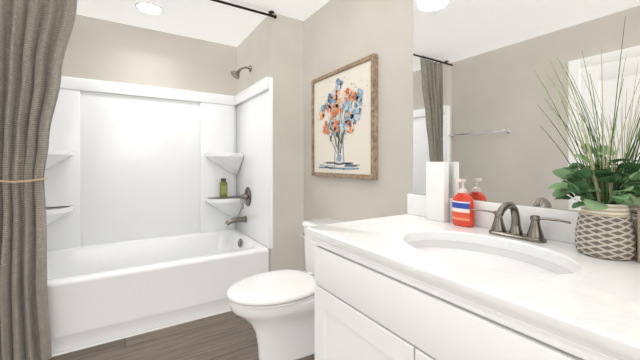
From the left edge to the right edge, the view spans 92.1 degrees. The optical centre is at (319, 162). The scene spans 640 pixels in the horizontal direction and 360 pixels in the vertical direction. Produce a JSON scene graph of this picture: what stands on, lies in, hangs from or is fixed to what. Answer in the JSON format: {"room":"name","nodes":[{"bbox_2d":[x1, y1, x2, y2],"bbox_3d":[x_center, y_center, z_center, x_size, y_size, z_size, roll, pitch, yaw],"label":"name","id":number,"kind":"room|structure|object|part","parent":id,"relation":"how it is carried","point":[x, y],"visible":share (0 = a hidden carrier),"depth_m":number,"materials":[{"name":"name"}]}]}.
{"room":"bathroom","nodes":[
{"label":"bathroom","id":0,"kind":"room"},
{"bbox_2d":[61,14,236,95],"bbox_3d":[-1.595,-0.051,3.029,2.415,2.440,0.120,0,0,-32],"label":"wall","id":1,"kind":"structure","parent":0,"point":[103,50],"depth_m":2.92,"materials":[{"name":"paint"}]},
{"bbox_2d":[49,311,314,359],"bbox_3d":[-0.320,1.219,1.012,2.415,0.100,4.892,0,0,-32],"label":"floor","id":2,"kind":"structure","parent":0,"point":[230,335],"depth_m":1.98,"materials":[{"name":"wood"}]},
{"bbox_2d":[44,65,272,356],"bbox_3d":[-1.419,0.109,2.512,1.826,2.126,0.938,0,0,-32],"label":"bathtub","id":3,"kind":"object","parent":2,"relation":"on","point":[157,199],"visible":0.79,"depth_m":2.74,"materials":[{"name":"white plastic"}]},
{"bbox_2d":[44,205,74,238],"bbox_3d":[-2.155,0.477,2.420,0.330,0.224,0.250,0,0,-32],"label":"shelf","id":4,"kind":"object","parent":3,"relation":"attached to","point":[60,219],"depth_m":2.55,"materials":[{"name":"white plastic"}]},
{"bbox_2d":[44,149,74,178],"bbox_3d":[-2.155,0.015,2.420,0.330,0.224,0.250,0,0,-32],"label":"shelf","id":5,"kind":"object","parent":3,"relation":"attached to","point":[60,163],"depth_m":2.55,"materials":[{"name":"white plastic"}]},
{"bbox_2d":[219,181,227,197],"bbox_3d":[-1.004,0.281,3.207,0.074,0.166,0.042,0,0,-32],"label":"shampoo bottle","id":6,"kind":"object","parent":3,"relation":"on","point":[223,184],"depth_m":3.19,"materials":[{"name":"green plastic"}]},
{"bbox_2d":[204,196,243,217],"bbox_3d":[-0.984,0.477,3.160,0.330,0.224,0.250,0,0,-32],"label":"shelf","id":7,"kind":"object","parent":3,"relation":"attached to","point":[214,206],"depth_m":3.19,"materials":[{"name":"white plastic"}]},
{"bbox_2d":[204,152,243,174],"bbox_3d":[-0.984,0.015,3.160,0.330,0.224,0.250,0,0,-32],"label":"shelf","id":8,"kind":"object","parent":3,"relation":"attached to","point":[215,163],"depth_m":3.19,"materials":[{"name":"white plastic"}]},
{"bbox_3d":[-0.833,0.578,3.041,0.205,0.077,0.054,0,0,-32],"label":"spout","id":9,"kind":"part","parent":3,"relation":"part of","materials":[{"name":"silver metal"}]},
{"bbox_3d":[-0.744,0.385,2.957,0.030,0.108,0.112,0,0,-32],"label":"valve lever","id":10,"kind":"part","parent":3,"relation":"part of","materials":[{"name":"silver metal"}]},
{"bbox_3d":[-0.728,-0.907,2.989,0.117,0.052,0.019,0,0,-32],"label":"shower arm","id":11,"kind":"part","parent":3,"relation":"part of"},
{"bbox_3d":[-0.714,0.334,3.033,0.018,0.192,0.192,0,0,-32],"label":"valve plate","id":12,"kind":"part","parent":3,"relation":"part of","materials":[{"name":"silver metal"}]},
{"bbox_2d":[227,218,342,359],"bbox_3d":[-0.144,0.798,1.944,0.870,0.742,0.544,0,0,-32],"label":"toilet","id":13,"kind":"object","parent":2,"relation":"on","point":[276,309],"visible":0.69,"depth_m":1.79,"materials":[{"name":"white ceramic"}]},
{"bbox_3d":[-0.276,0.768,1.861,0.548,0.015,0.442,0,0,-32],"label":"seat","id":14,"kind":"part","parent":13,"relation":"part of","materials":[{"name":"white plastic"}]},
{"bbox_3d":[-0.279,0.741,1.858,0.550,0.030,0.452,0,0,-32],"label":"lid","id":15,"kind":"part","parent":13,"relation":"part of","materials":[{"name":"white plastic"}]},
{"bbox_3d":[-0.124,0.514,2.185,0.047,0.018,0.093,0,0,-32],"label":"flush lever","id":16,"kind":"part","parent":13,"relation":"part of","materials":[{"name":"silver metal"}]},
{"bbox_3d":[0.111,0.445,2.105,0.266,0.036,0.544,0,0,-32],"label":"tank lid","id":17,"kind":"part","parent":13,"relation":"part of","materials":[{"name":"white ceramic"}]},
{"bbox_2d":[310,241,589,359],"bbox_3d":[0.608,0.763,0.957,0.661,0.813,1.343,0,0,-32],"label":"bathroom vanity","id":18,"kind":"object","parent":2,"relation":"on","point":[362,312],"depth_m":0.94,"materials":[{"name":"white paint"}]},
{"bbox_3d":[0.129,0.786,1.116,0.020,0.515,0.543,0,0,-32],"label":"door","id":19,"kind":"part","parent":18,"relation":"part of","materials":[{"name":"white paint"}]},
{"bbox_2d":[306,213,639,359],"bbox_3d":[0.596,0.322,0.968,0.670,0.070,1.400,0,0,-32],"label":"countertop","id":20,"kind":"structure","parent":18,"relation":"on","point":[590,307],"depth_m":0.76,"materials":[{"name":"white stone"}]},
{"bbox_2d":[426,162,448,221],"bbox_3d":[0.582,0.141,1.532,0.045,0.290,0.107,0,0,-32],"label":"vase","id":21,"kind":"object","parent":20,"relation":"on","point":[437,191],"visible":1,"depth_m":1.50,"materials":[{"name":"white ceramic"}]},
{"bbox_2d":[452,179,473,226],"bbox_3d":[0.646,0.180,1.399,0.065,0.212,0.104,0,0,-32],"label":"soap bottle","id":22,"kind":"object","parent":20,"relation":"on","point":[462,207],"visible":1,"depth_m":1.38,"materials":[{"name":"red plastic"}]},
{"bbox_2d":[410,237,565,280],"bbox_3d":[0.533,0.405,1.047,0.408,0.155,0.556,0,0,-32],"label":"sink","id":23,"kind":"object","parent":20,"relation":"in","point":[520,264],"depth_m":1.14,"materials":[{"name":"white ceramic"}]},
{"bbox_2d":[471,202,573,244],"bbox_3d":[0.712,0.217,1.160,0.162,0.139,0.350,0,0,-32],"label":"faucet","id":24,"kind":"object","parent":20,"relation":"on","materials":[{"name":"silver metal"}]},
{"bbox_2d":[528,16,639,260],"bbox_3d":[0.842,-0.058,0.913,0.295,0.689,0.453,0,0,-32],"label":"potted plant","id":25,"kind":"object","parent":20,"relation":"on","point":[605,228],"visible":1,"depth_m":0.93,"materials":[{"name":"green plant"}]},
{"bbox_2d":[637,209,639,262],"bbox_3d":[0.957,0.211,0.862,0.103,0.150,0.098,0,0,-32],"label":"roll","id":26,"kind":"object","parent":20,"relation":"on","point":[638,235],"visible":1,"depth_m":0.89,"materials":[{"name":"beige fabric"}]},
{"bbox_3d":[0.431,0.786,0.638,0.020,0.515,0.576,0,0,-32],"label":"door","id":27,"kind":"part","parent":18,"relation":"part of","materials":[{"name":"white paint"}]},
{"bbox_2d":[76,0,329,46],"bbox_3d":[-0.320,-1.321,1.012,2.415,0.100,4.892,0,0,-32],"label":"ceiling","id":28,"kind":"structure","parent":0,"point":[212,21],"depth_m":2.65,"materials":[{"name":"white paint"}]},
{"bbox_2d":[134,1,163,14],"bbox_3d":[-1.401,-1.266,2.534,0.216,0.010,0.216,0,0,-32],"label":"recessed light","id":29,"kind":"object","parent":28,"relation":"in","point":[150,8],"visible":0.98,"depth_m":2.52,"materials":[{"name":"white paint"}]},
{"bbox_2d":[237,13,303,271],"bbox_3d":[-0.529,-0.051,3.081,0.318,2.440,0.930,0,0,-32],"label":"wall","id":30,"kind":"structure","parent":0,"point":[269,47],"depth_m":2.70,"materials":[{"name":"paint"}]},
{"bbox_2d":[211,0,276,18],"bbox_3d":[-1.176,-1.246,2.117,1.905,0.048,0.050,0,0,-32],"label":"curtain rod","id":31,"kind":"object","parent":30,"relation":"attached to","point":[248,9],"visible":0.98,"depth_m":2.48,"materials":[{"name":"brown metal"}]},
{"bbox_2d":[0,0,76,359],"bbox_3d":[-1.660,-0.059,1.776,0.462,2.396,0.159,0,0,-32],"label":"curtain","id":32,"kind":"object","parent":31,"relation":"hanging from","point":[35,35],"visible":1,"depth_m":1.76,"materials":[{"name":"fabric"}]},
{"bbox_2d":[304,0,636,270],"bbox_3d":[0.650,-0.051,1.625,0.120,2.440,4.652,0,0,-32],"label":"wall","id":33,"kind":"structure","parent":0,"point":[338,34],"depth_m":1.99,"materials":[{"name":"paint"}]},
{"bbox_2d":[311,53,376,179],"bbox_3d":[0.147,-0.290,2.272,0.036,0.798,0.766,0,0,-32],"label":"picture","id":34,"kind":"object","parent":33,"relation":"attached to","point":[343,121],"visible":1,"depth_m":2.19,"materials":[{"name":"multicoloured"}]},
{"bbox_3d":[-0.050,-0.290,2.583,0.036,0.794,0.030,0,0,-32],"label":"frame","id":35,"kind":"part","parent":34,"relation":"part of","materials":[{"name":"brown wood"}]},
{"bbox_2d":[316,76,368,170],"bbox_3d":[0.142,-0.285,2.263,0.004,0.680,0.649,0,0,-32],"label":"art","id":36,"kind":"object","parent":34,"relation":"on","point":[342,102],"depth_m":2.23,"materials":[{"name":"paper"}]},
{"bbox_3d":[0.147,-0.674,2.272,0.036,0.030,0.762,0,0,-32],"label":"frame","id":37,"kind":"part","parent":34,"relation":"part of","materials":[{"name":"brown wood"}]},
{"bbox_3d":[0.147,0.094,2.272,0.036,0.030,0.762,0,0,-32],"label":"frame","id":38,"kind":"part","parent":34,"relation":"part of","materials":[{"name":"brown wood"}]},
{"bbox_3d":[0.344,-0.290,1.960,0.036,0.794,0.030,0,0,-32],"label":"frame","id":39,"kind":"part","parent":34,"relation":"part of","materials":[{"name":"brown wood"}]},
{"bbox_2d":[407,193,636,244],"bbox_3d":[0.871,0.230,1.142,0.020,0.113,1.400,0,0,-32],"label":"backsplash","id":40,"kind":"structure","parent":33,"relation":"attached to","point":[416,203],"depth_m":1.21,"materials":[{"name":"white stone"}]},
{"bbox_2d":[413,0,639,216],"bbox_3d":[0.890,-0.430,1.125,0.005,1.201,1.390,0,0,-32],"label":"mirror","id":41,"kind":"object","parent":33,"relation":"attached to","point":[479,114],"visible":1,"depth_m":1.26,"materials":[{"name":"clear glass"}]}
]}

